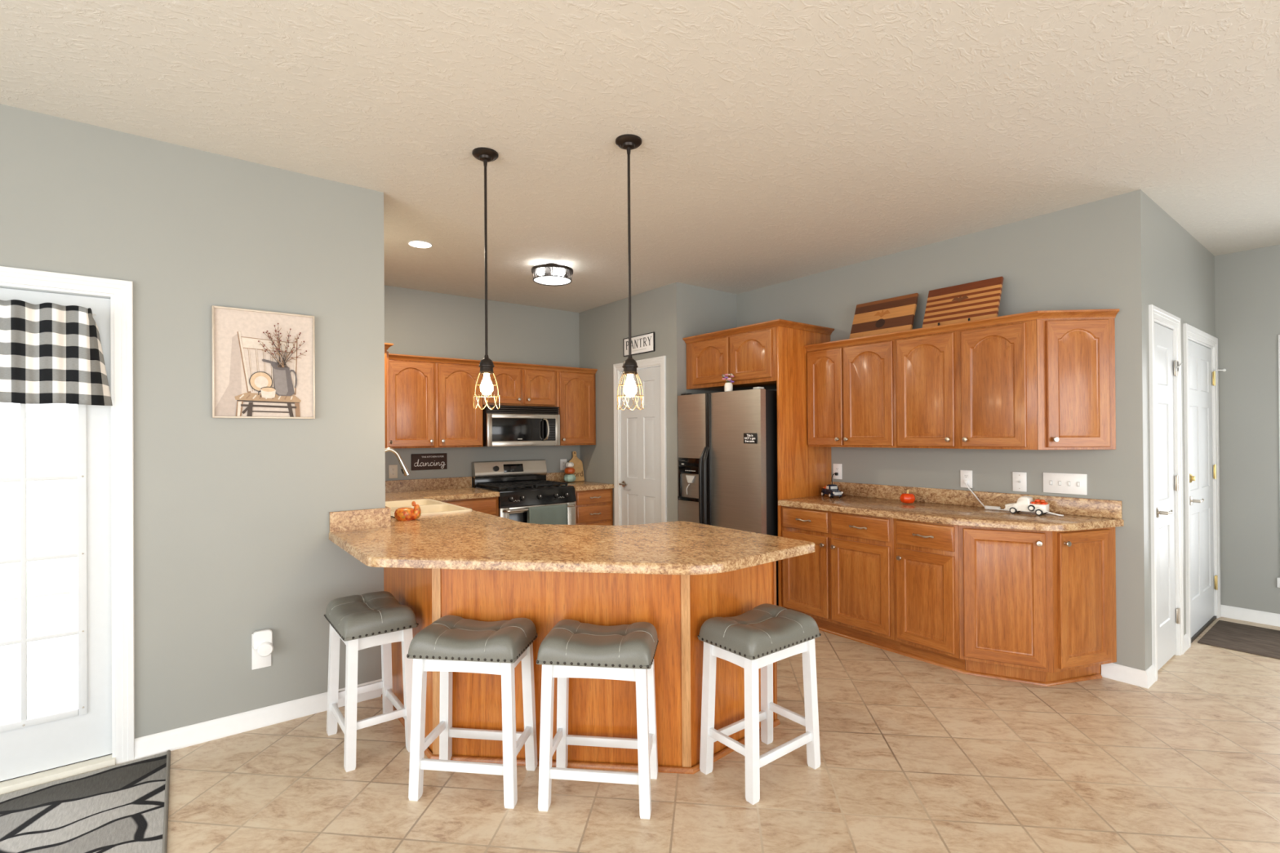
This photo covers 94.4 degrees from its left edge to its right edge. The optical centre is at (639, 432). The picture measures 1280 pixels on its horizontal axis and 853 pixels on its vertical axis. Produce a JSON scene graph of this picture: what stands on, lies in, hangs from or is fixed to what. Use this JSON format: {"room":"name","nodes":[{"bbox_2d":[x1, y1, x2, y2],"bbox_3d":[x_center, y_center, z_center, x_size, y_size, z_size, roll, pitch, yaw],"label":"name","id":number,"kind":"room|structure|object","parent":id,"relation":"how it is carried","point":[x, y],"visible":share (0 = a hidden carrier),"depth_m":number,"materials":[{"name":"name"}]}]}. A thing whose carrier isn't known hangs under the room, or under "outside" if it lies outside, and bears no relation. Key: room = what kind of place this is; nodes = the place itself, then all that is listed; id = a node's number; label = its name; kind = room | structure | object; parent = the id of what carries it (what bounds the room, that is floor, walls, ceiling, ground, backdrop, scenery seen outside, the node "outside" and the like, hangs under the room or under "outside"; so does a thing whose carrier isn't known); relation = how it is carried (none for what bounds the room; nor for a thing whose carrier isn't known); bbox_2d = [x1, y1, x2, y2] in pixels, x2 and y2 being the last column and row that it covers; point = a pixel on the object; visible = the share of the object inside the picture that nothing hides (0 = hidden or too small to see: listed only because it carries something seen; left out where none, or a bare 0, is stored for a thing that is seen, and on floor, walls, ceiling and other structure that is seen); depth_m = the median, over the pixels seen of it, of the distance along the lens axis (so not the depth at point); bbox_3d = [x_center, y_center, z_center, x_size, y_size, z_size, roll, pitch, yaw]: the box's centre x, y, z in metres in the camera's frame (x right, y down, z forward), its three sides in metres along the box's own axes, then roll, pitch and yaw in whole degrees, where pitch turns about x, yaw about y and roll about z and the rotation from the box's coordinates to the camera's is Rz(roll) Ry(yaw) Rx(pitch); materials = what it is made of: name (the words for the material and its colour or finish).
{"room":"kitchen","nodes":[
{"label":"kitchen","id":0,"kind":"room"},
{"bbox_2d":[0,103,385,738],"bbox_3d":[-3.008,0.061,2.065,3.991,2.740,0.115,0,0,-38],"label":"wall","id":1,"kind":"structure","parent":0,"point":[232,542],"depth_m":2.78,"materials":[{"name":"grey paint"}]},
{"bbox_2d":[0,266,134,795],"bbox_3d":[-2.587,0.384,2.374,0.857,2.090,0.135,0,0,-38],"label":"door","id":2,"kind":"structure","parent":1,"relation":"in","point":[99,733],"depth_m":2.54,"materials":[{"name":"white paint"}]},
{"bbox_2d":[0,299,112,405],"bbox_3d":[-2.569,-0.320,2.292,0.787,0.411,0.110,0,0,-38],"label":"window valance","id":3,"kind":"object","parent":2,"relation":"attached to","point":[51,353],"visible":1,"depth_m":2.38,"materials":[{"name":"fabric"}]},
{"bbox_2d":[133,679,382,759],"bbox_3d":[-1.802,1.381,2.902,1.030,0.089,0.016,0,0,-38],"label":"baseboard","id":4,"kind":"structure","parent":1,"relation":"attached to","point":[146,746],"depth_m":2.81,"materials":[{"name":"white paint"}]},
{"bbox_2d":[251,634,271,670],"bbox_3d":[-1.839,1.056,2.880,0.080,0.172,0.009,0,0,-38],"label":"wall outlet","id":5,"kind":"object","parent":1,"relation":"attached to","point":[257,661],"visible":0.44,"depth_m":2.87,"materials":[{"name":"white plastic"}]},
{"bbox_2d":[252,628,273,657],"bbox_3d":[-1.818,1.016,2.858,0.081,0.120,0.054,0,0,-38],"label":"plug","id":6,"kind":"object","parent":5,"relation":"attached to","point":[262,640],"visible":1,"depth_m":2.85,"materials":[{"name":"white plastic"}]},
{"bbox_2d":[211,305,315,418],"bbox_3d":[-1.819,-0.332,2.881,0.423,0.522,0.051,0,0,-38],"label":"framed picture","id":7,"kind":"object","parent":1,"relation":"attached to","point":[264,362],"visible":1,"depth_m":2.88,"materials":[{"name":"beige"}]},
{"bbox_2d":[328,476,471,532],"bbox_3d":[-2.040,0.468,4.329,1.129,0.102,2.634,0,0,-6],"label":"backsplash","id":8,"kind":"structure","parent":1,"relation":"attached to","point":[339,521],"depth_m":3.21,"materials":[{"name":"stone"}]},
{"bbox_2d":[384,285,579,480],"bbox_3d":[-1.653,0.065,5.752,2.662,2.740,0.115,0,0,-38],"label":"wall","id":9,"kind":"structure","parent":0,"point":[417,322],"depth_m":5.72,"materials":[{"name":"grey paint"}]},
{"bbox_2d":[388,464,397,478],"bbox_3d":[-2.189,0.343,5.257,0.074,0.118,0.009,0,0,-38],"label":"wall outlet","id":10,"kind":"object","parent":9,"relation":"attached to","point":[393,469],"visible":1,"depth_m":5.25,"materials":[{"name":"beige plastic"}]},
{"bbox_2d":[388,359,435,448],"bbox_3d":[-2.083,-0.242,5.116,0.546,0.748,0.367,0,0,-38],"label":"upper cabinet","id":11,"kind":"object","parent":9,"relation":"attached to","point":[411,384],"visible":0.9,"depth_m":5.04,"materials":[{"name":"brown wood"}]},
{"bbox_2d":[411,453,447,470],"bbox_3d":[-1.935,0.264,5.448,0.323,0.148,0.018,0,0,-38],"label":"wall sign","id":12,"kind":"object","parent":9,"relation":"attached to","point":[437,460],"visible":1,"depth_m":5.44,"materials":[{"name":"black wood"}]},
{"bbox_2d":[435,362,483,448],"bbox_3d":[-1.694,-0.244,5.416,0.432,0.748,0.367,0,0,-38],"label":"upper cabinet","id":13,"kind":"object","parent":9,"relation":"attached to","point":[458,424],"visible":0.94,"depth_m":5.28,"materials":[{"name":"brown wood"}]},
{"bbox_2d":[482,366,556,406],"bbox_3d":[-1.219,-0.439,5.784,0.768,0.360,0.367,0,0,-38],"label":"upper cabinet","id":14,"kind":"object","parent":9,"relation":"attached to","point":[516,386],"visible":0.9,"depth_m":5.69,"materials":[{"name":"brown wood"}]},
{"bbox_2d":[483,404,559,446],"bbox_3d":[-1.191,-0.066,5.747,0.755,0.380,0.452,0,0,-38],"label":"microwave","id":15,"kind":"object","parent":14,"relation":"attached to","point":[507,425],"visible":0.98,"depth_m":5.59,"materials":[{"name":"silver metal"}]},
{"bbox_2d":[546,471,567,481],"bbox_3d":[-0.833,0.468,6.295,0.432,0.100,0.018,0,0,-38],"label":"backsplash","id":16,"kind":"structure","parent":9,"relation":"attached to","point":[556,477],"depth_m":6.24,"materials":[{"name":"stone"}]},
{"bbox_2d":[560,458,566,470],"bbox_3d":[-0.814,0.338,6.318,0.080,0.118,0.009,0,0,-38],"label":"wall outlet","id":17,"kind":"object","parent":9,"relation":"attached to","point":[562,462],"visible":0.91,"depth_m":6.31,"materials":[{"name":"white plastic"}]},
{"bbox_2d":[556,371,595,445],"bbox_3d":[-0.729,-0.247,6.161,0.462,0.748,0.367,0,0,-38],"label":"upper cabinet","id":18,"kind":"object","parent":9,"relation":"attached to","point":[575,391],"visible":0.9,"depth_m":6.03,"materials":[{"name":"brown wood"}]},
{"bbox_2d":[578,282,686,525],"bbox_3d":[-0.119,0.056,5.849,0.115,2.740,1.606,0,0,-38],"label":"wall","id":19,"kind":"structure","parent":0,"point":[662,311],"depth_m":5.75,"materials":[{"name":"grey paint"}]},
{"bbox_2d":[622,332,654,356],"bbox_3d":[-0.013,-0.834,5.601,0.014,0.175,0.472,0,0,-38],"label":"wall sign","id":20,"kind":"object","parent":19,"relation":"attached to","point":[645,343],"visible":0.98,"depth_m":5.57,"materials":[{"name":"white wood"}]},
{"bbox_2d":[613,355,666,525],"bbox_3d":[0.018,0.368,5.626,0.173,2.111,0.792,0,0,-38],"label":"door","id":21,"kind":"structure","parent":19,"relation":"in","point":[640,468],"depth_m":5.59,"materials":[{"name":"white paint"}]},
{"bbox_2d":[0,0,1279,312],"bbox_3d":[0.565,-1.383,1.905,9.460,0.100,8.936,0,0,-38],"label":"ceiling","id":22,"kind":"structure","parent":0,"point":[783,140],"depth_m":2.44,"materials":[{"name":"white paint"}]},
{"bbox_2d":[407,240,432,248],"bbox_3d":[-1.524,-1.308,4.109,0.168,0.006,0.168,0,0,-38],"label":"recessed light","id":23,"kind":"object","parent":22,"relation":"in","point":[415,243],"visible":1,"depth_m":4.10,"materials":[{"name":"white paint"}]},
{"bbox_2d":[471,146,499,409],"bbox_3d":[-0.727,-0.717,2.799,0.121,1.209,0.120,0,0,-38],"label":"pendant light","id":24,"kind":"object","parent":22,"relation":"hanging from","point":[486,155],"visible":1,"depth_m":2.79,"materials":[{"name":"black metal"}]},
{"bbox_2d":[478,355,494,374],"bbox_3d":[-0.725,-0.325,2.798,0.072,0.090,0.072,0,0,-38],"label":"socket","id":25,"kind":"object","parent":24,"relation":"attached to","point":[486,365],"depth_m":2.77,"materials":[{"name":"black metal"}]},
{"bbox_2d":[531,262,573,285],"bbox_3d":[-0.687,-1.253,4.648,0.324,0.125,0.324,0,0,-38],"label":"light","id":26,"kind":"object","parent":22,"relation":"attached to","point":[550,273],"visible":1,"depth_m":4.59,"materials":[{"name":"silver metal"}]},
{"bbox_2d":[615,133,643,410],"bbox_3d":[-0.048,-0.716,2.688,0.121,1.221,0.120,0,0,-38],"label":"pendant light","id":27,"kind":"object","parent":22,"relation":"hanging from","point":[628,142],"visible":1,"depth_m":2.68,"materials":[{"name":"black metal"}]},
{"bbox_2d":[622,355,638,375],"bbox_3d":[-0.045,-0.310,2.687,0.072,0.090,0.072,0,0,-38],"label":"socket","id":28,"kind":"object","parent":27,"relation":"attached to","point":[629,366],"depth_m":2.66,"materials":[{"name":"black metal"}]},
{"bbox_2d":[117,617,1279,852],"bbox_3d":[0.583,1.436,1.894,9.460,0.060,8.936,0,0,-38],"label":"floor","id":29,"kind":"structure","parent":0,"point":[917,756],"depth_m":2.37,"materials":[{"name":"tile"}]},
{"bbox_2d":[0,750,170,852],"bbox_3d":[-2.432,1.420,1.806,1.559,0.014,0.920,0,0,-38],"label":"rug","id":30,"kind":"object","parent":29,"relation":"on","point":[123,807],"visible":1,"depth_m":2.21,"materials":[{"name":"grey fabric"}]},
{"bbox_2d":[324,591,417,772],"bbox_3d":[-1.244,1.100,2.734,0.310,0.643,0.440,0,0,-38],"label":"bar stool","id":31,"kind":"object","parent":29,"relation":"on","point":[369,620],"visible":0.98,"depth_m":2.64,"materials":[{"name":"white paint"}]},
{"bbox_2d":[441,496,498,516],"bbox_3d":[-1.677,0.998,5.227,0.664,0.872,0.669,0,0,-38],"label":"base cabinet","id":32,"kind":"object","parent":29,"relation":"on","point":[490,505],"visible":0.08,"depth_m":5.09,"materials":[{"name":"brown wood"}]},
{"bbox_2d":[406,615,537,808],"bbox_3d":[-0.666,1.095,2.401,0.440,0.643,0.310,0,0,8],"label":"bar stool","id":33,"kind":"object","parent":29,"relation":"on","point":[450,644],"visible":1,"depth_m":2.29,"materials":[{"name":"white paint"}]},
{"bbox_2d":[471,459,576,524],"bbox_3d":[-1.094,0.842,5.649,0.766,1.138,0.712,0,0,-38],"label":"gas range","id":34,"kind":"object","parent":29,"relation":"on","point":[522,485],"visible":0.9,"depth_m":5.62,"materials":[{"name":"silver metal"}]},
{"bbox_2d":[473,484,573,493],"bbox_3d":[-1.117,0.528,5.676,0.766,0.037,0.606,0,0,-38],"label":"cooktop","id":35,"kind":"object","parent":34,"relation":"in","point":[500,488],"depth_m":5.47,"materials":[{"name":"black metal"}]},
{"bbox_2d":[527,504,567,524],"bbox_3d":[-0.840,0.872,5.408,0.396,0.414,0.051,0,0,-38],"label":"dish towel","id":36,"kind":"object","parent":34,"relation":"hanging from","point":[550,514],"visible":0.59,"depth_m":5.39,"materials":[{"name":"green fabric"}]},
{"bbox_2d":[381,560,780,773],"bbox_3d":[-0.352,0.980,3.022,1.442,0.873,1.600,0,0,-38],"label":"base cabinet","id":37,"kind":"object","parent":29,"relation":"on","point":[677,606],"visible":0.43,"depth_m":2.54,"materials":[{"name":"brown wood"}]},
{"bbox_2d":[328,476,815,574],"bbox_3d":[-1.037,0.479,3.686,1.665,0.142,3.899,0,0,-38],"label":"countertop","id":38,"kind":"structure","parent":37,"relation":"on","point":[474,540],"depth_m":2.70,"materials":[{"name":"stone"}]},
{"bbox_2d":[385,447,410,475],"bbox_3d":[-1.630,0.298,3.910,0.246,0.404,0.133,0,0,-38],"label":"kitchen faucet","id":39,"kind":"object","parent":38,"relation":"on","point":[404,469],"visible":0.41,"depth_m":3.97,"materials":[{"name":"silver metal"}]},
{"bbox_2d":[394,501,421,520],"bbox_3d":[-1.367,0.456,3.490,0.152,0.112,0.116,0,0,0],"label":"ornament","id":40,"kind":"object","parent":38,"relation":"on","point":[401,513],"visible":1,"depth_m":3.46,"materials":[{"name":"orange ceramic"}]},
{"bbox_2d":[385,498,472,519],"bbox_3d":[-1.560,0.597,4.033,0.545,0.194,0.900,0,0,-38],"label":"sink","id":41,"kind":"object","parent":38,"relation":"in","point":[428,507],"visible":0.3,"depth_m":4.12,"materials":[{"name":"beige ceramic"}]},
{"bbox_2d":[574,488,613,525],"bbox_3d":[-0.622,0.994,6.041,0.448,0.872,0.669,0,0,-38],"label":"base cabinet","id":42,"kind":"object","parent":29,"relation":"on","point":[593,507],"visible":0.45,"depth_m":5.80,"materials":[{"name":"brown wood"}]},
{"bbox_2d":[546,471,613,490],"bbox_3d":[-0.633,0.486,6.051,0.450,0.140,0.648,0,0,-38],"label":"countertop","id":43,"kind":"structure","parent":42,"relation":"on","point":[556,477],"depth_m":6.01,"materials":[{"name":"stone"}]},
{"bbox_2d":[563,461,575,482],"bbox_3d":[-0.734,0.402,6.182,0.122,0.217,0.122,0,0,-15],"label":"stack","id":44,"kind":"object","parent":43,"relation":"on","point":[568,477],"visible":1,"depth_m":6.14,"materials":[{"name":"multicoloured ceramic"}]},
{"bbox_2d":[569,451,584,481],"bbox_3d":[-0.686,0.356,6.340,0.170,0.320,0.078,0,0,-38],"label":"board","id":45,"kind":"object","parent":43,"relation":"on","point":[578,464],"visible":0.8,"depth_m":6.34,"materials":[{"name":"brown wood"}]},
{"bbox_2d":[536,619,658,819],"bbox_3d":[-0.155,1.091,2.334,0.440,0.643,0.310,0,0,7],"label":"bar stool","id":46,"kind":"object","parent":29,"relation":"on","point":[572,648],"visible":1,"depth_m":2.22,"materials":[{"name":"white paint"}]},
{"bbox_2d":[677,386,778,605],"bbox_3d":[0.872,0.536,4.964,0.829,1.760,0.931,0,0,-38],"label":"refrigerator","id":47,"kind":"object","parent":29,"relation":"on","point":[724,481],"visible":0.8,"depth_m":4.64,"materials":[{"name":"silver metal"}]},
{"bbox_2d":[721,373,734,391],"bbox_3d":[0.708,-0.398,4.706,0.102,0.142,0.074,0,0,-38],"label":"flower vase","id":48,"kind":"object","parent":47,"relation":"on","point":[728,386],"visible":1,"depth_m":4.68,"materials":[{"name":"white ceramic"}]},
{"bbox_2d":[743,433,756,443],"bbox_3d":[0.829,0.040,4.469,0.003,0.078,0.128,0,0,-38],"label":"magnet","id":49,"kind":"object","parent":47,"relation":"attached to","point":[748,437],"visible":1,"depth_m":4.47,"materials":[{"name":"black plastic"}]},
{"bbox_2d":[697,603,821,804],"bbox_3d":[0.503,1.088,2.486,0.440,0.643,0.310,0,0,-38],"label":"bar stool","id":50,"kind":"object","parent":29,"relation":"on","point":[764,635],"visible":1,"depth_m":2.44,"materials":[{"name":"white paint"}]},
{"bbox_2d":[776,326,831,606],"bbox_3d":[1.295,0.306,4.635,0.653,2.212,0.020,0,0,-38],"label":"end panel","id":51,"kind":"object","parent":29,"relation":"on","point":[803,470],"visible":0.56,"depth_m":4.54,"materials":[{"name":"brown wood"}]},
{"bbox_2d":[781,506,900,650],"bbox_3d":[1.562,0.973,4.263,0.689,0.872,0.883,0,0,-38],"label":"base cabinet","id":52,"kind":"object","parent":29,"relation":"on","point":[846,585],"visible":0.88,"depth_m":4.00,"materials":[{"name":"brown wood"}]},
{"bbox_2d":[777,481,1124,531],"bbox_3d":[1.872,0.460,3.870,0.675,0.142,1.890,0,0,-38],"label":"countertop","id":53,"kind":"structure","parent":52,"relation":"on","point":[935,505],"depth_m":3.73,"materials":[{"name":"stone"}]},
{"bbox_2d":[821,484,843,497],"bbox_3d":[1.487,0.448,4.593,0.094,0.097,0.203,0,0,-10],"label":"ornament","id":54,"kind":"object","parent":53,"relation":"on","point":[831,490],"visible":1,"depth_m":4.56,"materials":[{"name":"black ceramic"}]},
{"bbox_2d":[831,472,838,484],"bbox_3d":[1.553,0.398,4.742,0.042,0.159,0.105,-1,0,34],"label":"power cord","id":55,"kind":"object","parent":53,"relation":"on","point":[835,473],"visible":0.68,"depth_m":4.76,"materials":[{"name":"black plastic"}]},
{"bbox_2d":[900,489,915,503],"bbox_3d":[1.859,0.441,4.115,0.094,0.091,0.094,0,0,-15],"label":"pumpkin","id":56,"kind":"object","parent":53,"relation":"on","point":[908,498],"visible":1,"depth_m":4.08,"materials":[{"name":"orange ceramic"}]},
{"bbox_2d":[964,480,1063,515],"bbox_3d":[2.301,0.402,3.701,0.093,0.172,0.624,0,0,-28],"label":"power cord","id":57,"kind":"object","parent":53,"relation":"on","point":[966,482],"visible":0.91,"depth_m":3.75,"materials":[{"name":"white plastic"}]},
{"bbox_2d":[984,505,1000,510],"bbox_3d":[2.240,0.476,3.765,0.026,0.022,0.090,0,0,-45],"label":"switch","id":58,"kind":"object","parent":57,"relation":"attached to","point":[994,508],"depth_m":3.75,"materials":[{"name":"white plastic"}]},
{"bbox_2d":[1004,495,1048,515],"bbox_3d":[2.323,0.434,3.563,0.102,0.106,0.216,0,0,-42],"label":"ornament","id":59,"kind":"object","parent":53,"relation":"on","point":[1040,507],"visible":1,"depth_m":3.52,"materials":[{"name":"white ceramic"}]},
{"bbox_2d":[893,518,965,670],"bbox_3d":[1.952,0.968,3.757,0.689,0.872,0.395,0,0,-38],"label":"base cabinet","id":60,"kind":"object","parent":29,"relation":"on","point":[926,554],"visible":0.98,"depth_m":3.55,"materials":[{"name":"brown wood"}]},
{"bbox_2d":[958,524,1116,682],"bbox_3d":[2.267,0.965,3.386,0.646,0.872,0.572,0,0,-38],"label":"base cabinet","id":61,"kind":"object","parent":29,"relation":"on","point":[1040,606],"visible":0.99,"depth_m":3.28,"materials":[{"name":"brown wood"}]},
{"bbox_2d":[817,626,1102,686],"bbox_3d":[1.767,1.397,3.776,1.875,0.018,0.385,-1,0,35],"label":"trim","id":62,"kind":"structure","parent":61,"relation":"attached to","point":[938,664],"depth_m":3.44,"materials":[{"name":"brown wood"}]},
{"bbox_2d":[1197,620,1279,659],"bbox_3d":[4.362,1.383,3.672,0.735,0.009,1.222,0,0,-38],"label":"door mat","id":63,"kind":"object","parent":29,"relation":"on","point":[1255,640],"visible":1,"depth_m":3.98,"materials":[{"name":"fabric"}]},
{"bbox_2d":[685,284,737,394],"bbox_3d":[0.684,0.049,5.527,0.762,2.740,0.115,0,0,-38],"label":"wall","id":64,"kind":"structure","parent":0,"point":[708,310],"depth_m":5.42,"materials":[{"name":"grey paint"}]},
{"bbox_2d":[724,382,733,391],"bbox_3d":[0.702,-0.361,4.702,0.066,0.070,0.065,0,0,-38],"label":"jar","id":65,"kind":"object","parent":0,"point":[727,386],"depth_m":4.68,"materials":[{"name":"white ceramic"}]},
{"bbox_2d":[736,189,1151,671],"bbox_3d":[1.895,0.037,4.489,0.115,2.740,3.010,0,0,-38],"label":"wall","id":66,"kind":"structure","parent":0,"point":[1093,255],"depth_m":3.61,"materials":[{"name":"grey paint"}]},
{"bbox_2d":[685,326,777,391],"bbox_3d":[0.955,-0.593,5.031,0.702,0.407,1.006,0,0,-38],"label":"upper cabinet","id":67,"kind":"object","parent":66,"relation":"attached to","point":[750,357],"visible":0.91,"depth_m":4.78,"materials":[{"name":"brown wood"}]},
{"bbox_2d":[682,319,834,343],"bbox_3d":[0.976,-0.818,5.012,0.691,0.044,1.066,0,0,-38],"label":"crown molding","id":68,"kind":"structure","parent":67,"relation":"attached to","point":[778,322],"depth_m":4.67,"materials":[{"name":"brown wood"}]},
{"bbox_2d":[833,463,842,479],"bbox_3d":[1.593,0.310,4.779,0.009,0.124,0.080,0,0,-38],"label":"wall outlet","id":69,"kind":"object","parent":66,"relation":"attached to","point":[837,468],"visible":1,"depth_m":4.77,"materials":[{"name":"white plastic"}]},
{"bbox_2d":[807,339,896,448],"bbox_3d":[1.637,-0.269,4.432,0.357,0.748,0.723,0,0,-38],"label":"upper cabinet","id":70,"kind":"object","parent":66,"relation":"attached to","point":[851,388],"visible":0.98,"depth_m":4.31,"materials":[{"name":"brown wood"}]},
{"bbox_2d":[848,293,918,338],"bbox_3d":[1.763,-0.825,4.320,0.151,0.318,0.477,0,0,-38],"label":"cutting board","id":71,"kind":"object","parent":70,"relation":"on","point":[894,314],"visible":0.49,"depth_m":4.30,"materials":[{"name":"brown wood"}]},
{"bbox_2d":[960,470,972,488],"bbox_3d":[2.199,0.310,3.994,0.009,0.118,0.076,0,0,-38],"label":"wall outlet","id":72,"kind":"object","parent":66,"relation":"attached to","point":[965,474],"visible":1,"depth_m":3.99,"materials":[{"name":"white plastic"}]},
{"bbox_2d":[963,474,968,478],"bbox_3d":[2.197,0.291,3.992,0.002,0.028,0.034,0,0,-38],"label":"receptacle","id":73,"kind":"object","parent":72,"relation":"attached to","point":[965,476],"depth_m":3.99,"materials":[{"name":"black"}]},
{"bbox_2d":[895,320,1038,449],"bbox_3d":[2.117,-0.275,3.809,0.357,0.748,0.850,0,0,-38],"label":"upper cabinet","id":74,"kind":"object","parent":66,"relation":"attached to","point":[975,388],"visible":0.98,"depth_m":3.67,"materials":[{"name":"brown wood"}]},
{"bbox_2d":[804,308,1119,351],"bbox_3d":[1.905,-0.666,3.884,1.913,0.044,0.298,-1,0,43],"label":"crown molding","id":75,"kind":"structure","parent":74,"relation":"attached to","point":[1082,313],"depth_m":3.63,"materials":[{"name":"brown wood"}]},
{"bbox_2d":[922,276,1004,328],"bbox_3d":[2.099,-0.827,3.883,0.150,0.316,0.466,0,0,-38],"label":"cutting board","id":76,"kind":"object","parent":74,"relation":"on","point":[979,300],"visible":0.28,"depth_m":3.87,"materials":[{"name":"brown wood"}]},
{"bbox_2d":[830,481,1122,519],"bbox_3d":[2.130,0.439,4.074,0.018,0.102,1.884,0,0,-38],"label":"backsplash","id":77,"kind":"structure","parent":66,"relation":"attached to","point":[1108,508],"depth_m":3.91,"materials":[{"name":"stone"}]},
{"bbox_2d":[1012,471,1026,492],"bbox_3d":[2.393,0.308,3.738,0.014,0.122,0.078,0,0,-38],"label":"jack plate","id":78,"kind":"object","parent":66,"relation":"attached to","point":[1020,478],"visible":1,"depth_m":3.74,"materials":[{"name":"white plastic"}]},
{"bbox_2d":[1043,472,1087,494],"bbox_3d":[2.543,0.302,3.545,0.012,0.122,0.220,0,0,-38],"label":"switch plate","id":79,"kind":"object","parent":66,"relation":"attached to","point":[1053,482],"visible":1,"depth_m":3.54,"materials":[{"name":"white plastic"}]},
{"bbox_2d":[1036,318,1115,449],"bbox_3d":[2.484,-0.279,3.374,0.308,0.748,0.283,0,0,-38],"label":"upper cabinet","id":80,"kind":"object","parent":66,"relation":"attached to","point":[1077,406],"visible":1,"depth_m":3.36,"materials":[{"name":"brown wood"}]},
{"bbox_2d":[1101,662,1155,688],"bbox_3d":[2.774,1.353,3.367,0.160,0.089,0.210,0,0,-38],"label":"baseboard","id":81,"kind":"structure","parent":66,"relation":"attached to","point":[1145,679],"depth_m":3.31,"materials":[{"name":"white paint"}]},
{"bbox_2d":[1146,195,1215,665],"bbox_3d":[3.634,0.024,4.003,2.045,2.740,0.115,0,0,-38],"label":"wall","id":82,"kind":"structure","parent":0,"point":[1180,270],"depth_m":3.82,"materials":[{"name":"grey paint"}]},
{"bbox_2d":[1148,304,1183,681],"bbox_3d":[3.135,0.335,3.579,0.677,2.121,0.173,0,0,-38],"label":"door","id":83,"kind":"structure","parent":82,"relation":"in","point":[1164,327],"depth_m":3.59,"materials":[{"name":"white paint"}]},
{"bbox_2d":[1183,633,1189,653],"bbox_3d":[3.498,1.350,3.804,0.166,0.089,0.016,0,0,-38],"label":"baseboard","id":84,"kind":"structure","parent":82,"relation":"attached to","point":[1186,646],"depth_m":3.81,"materials":[{"name":"white paint"}]},
{"bbox_2d":[1182,323,1226,647],"bbox_3d":[3.948,0.339,4.203,1.041,2.108,0.178,0,0,-38],"label":"door","id":85,"kind":"structure","parent":82,"relation":"in","point":[1201,376],"depth_m":4.20,"materials":[{"name":"white paint"}]},
{"bbox_2d":[1214,244,1279,613],"bbox_3d":[5.718,0.006,2.882,0.115,2.740,4.206,0,0,-38],"label":"wall","id":86,"kind":"structure","parent":0,"point":[1247,282],"depth_m":4.37,"materials":[{"name":"grey paint"}]},
{"bbox_2d":[1220,604,1279,626],"bbox_3d":[5.640,1.332,2.883,0.016,0.089,4.091,0,0,-38],"label":"baseboard","id":87,"kind":"structure","parent":86,"relation":"attached to","point":[1227,611],"depth_m":4.36,"materials":[{"name":"white paint"}]},
{"bbox_2d":[1276,334,1279,587],"bbox_3d":[4.961,0.199,3.827,0.110,1.812,1.160,0,0,-38],"label":"window","id":88,"kind":"structure","parent":86,"relation":"in","point":[1277,578],"depth_m":4.24,"materials":[{"name":"white paint"}]},
{"bbox_3d":[-2.148,0.063,4.122,0.115,2.740,2.091,0,0,-38],"label":"wall","id":89,"kind":"structure","parent":0,"visible":0},
{"bbox_2d":[384,349,392,448],"bbox_3d":[-2.155,-0.244,4.530,0.371,0.748,0.562,0,0,-38],"label":"upper cabinet","id":90,"kind":"object","parent":89,"relation":"attached to","point":[386,353],"visible":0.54,"depth_m":4.39,"materials":[{"name":"brown wood"}]},
{"bbox_2d":[384,342,597,373],"bbox_3d":[-1.288,-0.640,5.182,2.542,0.044,0.604,0,0,-38],"label":"crown molding","id":91,"kind":"structure","parent":90,"relation":"attached to","point":[391,356],"depth_m":5.38,"materials":[{"name":"brown wood"}]},
{"label":"outside","id":92,"kind":"structure","parent":0,"visible":0},
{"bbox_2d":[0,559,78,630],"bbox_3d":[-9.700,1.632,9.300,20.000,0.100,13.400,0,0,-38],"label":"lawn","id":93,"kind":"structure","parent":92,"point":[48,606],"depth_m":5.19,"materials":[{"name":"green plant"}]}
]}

